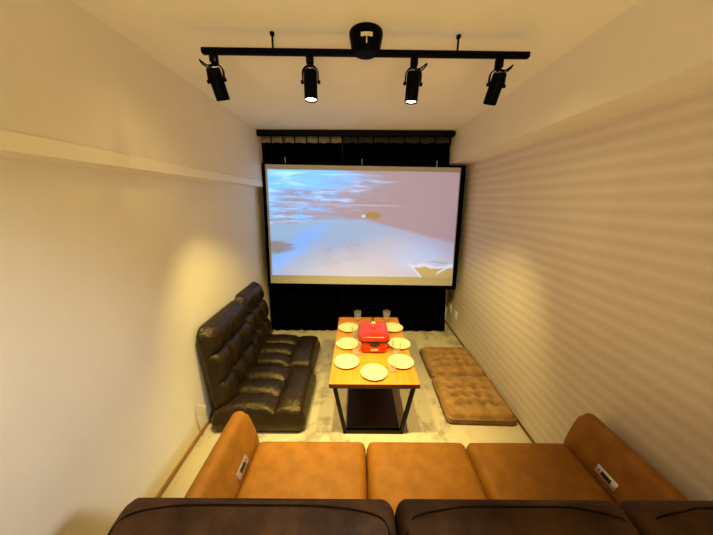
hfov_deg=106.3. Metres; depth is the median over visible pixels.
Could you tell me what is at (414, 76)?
track spotlight
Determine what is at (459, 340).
baseboard
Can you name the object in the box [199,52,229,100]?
track spotlight
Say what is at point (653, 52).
beam
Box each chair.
[196,300,315,431]
[234,282,319,370]
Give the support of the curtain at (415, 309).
hanging from the rail
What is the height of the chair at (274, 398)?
0.780 m
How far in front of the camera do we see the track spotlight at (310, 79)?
1.18 m
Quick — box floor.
[161,323,531,497]
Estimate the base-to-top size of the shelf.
0.018 m
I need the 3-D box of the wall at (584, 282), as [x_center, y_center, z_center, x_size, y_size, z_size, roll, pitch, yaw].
[1.273,0.234,0.983,0.100,2.316,5.200,0,14,0]
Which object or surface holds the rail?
attached to the ceiling
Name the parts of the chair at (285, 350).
backrest, seat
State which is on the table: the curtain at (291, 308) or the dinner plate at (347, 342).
the dinner plate at (347, 342)
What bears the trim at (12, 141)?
attached to the wall at (109, 280)
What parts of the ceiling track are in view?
hanging rod, hanging rod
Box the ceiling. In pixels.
[72,0,639,136]
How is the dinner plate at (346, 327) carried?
on the table
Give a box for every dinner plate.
[334,354,358,368]
[336,337,358,348]
[338,323,357,331]
[361,364,386,379]
[386,323,402,331]
[388,337,410,348]
[388,354,413,368]
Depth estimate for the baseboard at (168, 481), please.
1.68 m
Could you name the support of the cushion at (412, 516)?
on the sofa
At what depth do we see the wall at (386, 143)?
3.59 m
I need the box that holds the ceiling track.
[201,22,530,59]
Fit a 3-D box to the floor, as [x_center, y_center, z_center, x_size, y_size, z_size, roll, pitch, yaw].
[0.056,1.399,1.282,2.522,0.100,5.200,0,14,0]
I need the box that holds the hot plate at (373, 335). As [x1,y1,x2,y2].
[358,317,389,352]
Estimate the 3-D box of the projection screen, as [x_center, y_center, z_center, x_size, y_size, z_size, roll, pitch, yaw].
[0.071,-0.552,2.968,2.207,1.644,0.084,0,14,0]
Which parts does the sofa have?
armrest, control plate, control plate, armrest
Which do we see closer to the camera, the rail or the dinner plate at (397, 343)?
the dinner plate at (397, 343)
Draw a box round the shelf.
[347,389,398,428]
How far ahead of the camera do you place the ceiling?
1.23 m
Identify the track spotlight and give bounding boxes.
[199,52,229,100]
[301,53,319,102]
[403,56,427,104]
[483,57,513,105]
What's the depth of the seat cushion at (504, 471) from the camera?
1.17 m
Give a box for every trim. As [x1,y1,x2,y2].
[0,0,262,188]
[0,129,262,186]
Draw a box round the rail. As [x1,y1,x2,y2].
[256,130,455,136]
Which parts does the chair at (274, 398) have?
backrest, seat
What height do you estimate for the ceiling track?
0.116 m
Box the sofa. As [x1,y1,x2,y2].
[107,411,712,534]
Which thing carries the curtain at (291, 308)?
hanging from the rail
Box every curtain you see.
[260,136,343,330]
[342,137,450,330]
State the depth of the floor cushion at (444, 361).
2.60 m
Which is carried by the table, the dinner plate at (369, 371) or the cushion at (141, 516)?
the dinner plate at (369, 371)
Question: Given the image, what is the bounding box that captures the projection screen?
[261,138,465,289]
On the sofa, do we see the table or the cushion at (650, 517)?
the cushion at (650, 517)
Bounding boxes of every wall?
[0,158,270,534]
[342,143,447,316]
[445,86,712,500]
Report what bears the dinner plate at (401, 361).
on the table
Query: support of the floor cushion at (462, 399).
on the floor
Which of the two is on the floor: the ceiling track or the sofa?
the sofa
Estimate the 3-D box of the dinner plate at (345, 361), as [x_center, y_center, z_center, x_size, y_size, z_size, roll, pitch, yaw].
[-0.074,0.709,2.007,0.189,0.018,0.189,0,14,0]
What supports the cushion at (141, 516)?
on the sofa
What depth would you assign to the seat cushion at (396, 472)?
1.17 m
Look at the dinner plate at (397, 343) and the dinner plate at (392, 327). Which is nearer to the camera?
the dinner plate at (397, 343)
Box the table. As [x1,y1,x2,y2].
[329,317,419,433]
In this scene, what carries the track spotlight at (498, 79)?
hanging from the ceiling track
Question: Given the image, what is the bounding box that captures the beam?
[449,0,712,165]
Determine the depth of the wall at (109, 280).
1.15 m
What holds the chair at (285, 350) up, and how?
on the floor
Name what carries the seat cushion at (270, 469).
on the sofa
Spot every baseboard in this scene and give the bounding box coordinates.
[155,408,215,497]
[445,320,534,442]
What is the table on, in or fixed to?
on the floor
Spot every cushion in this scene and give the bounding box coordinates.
[108,498,395,534]
[237,441,367,498]
[366,442,486,515]
[395,499,640,534]
[420,347,485,377]
[432,375,516,424]
[466,443,616,504]
[617,500,712,534]
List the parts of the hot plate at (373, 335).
lid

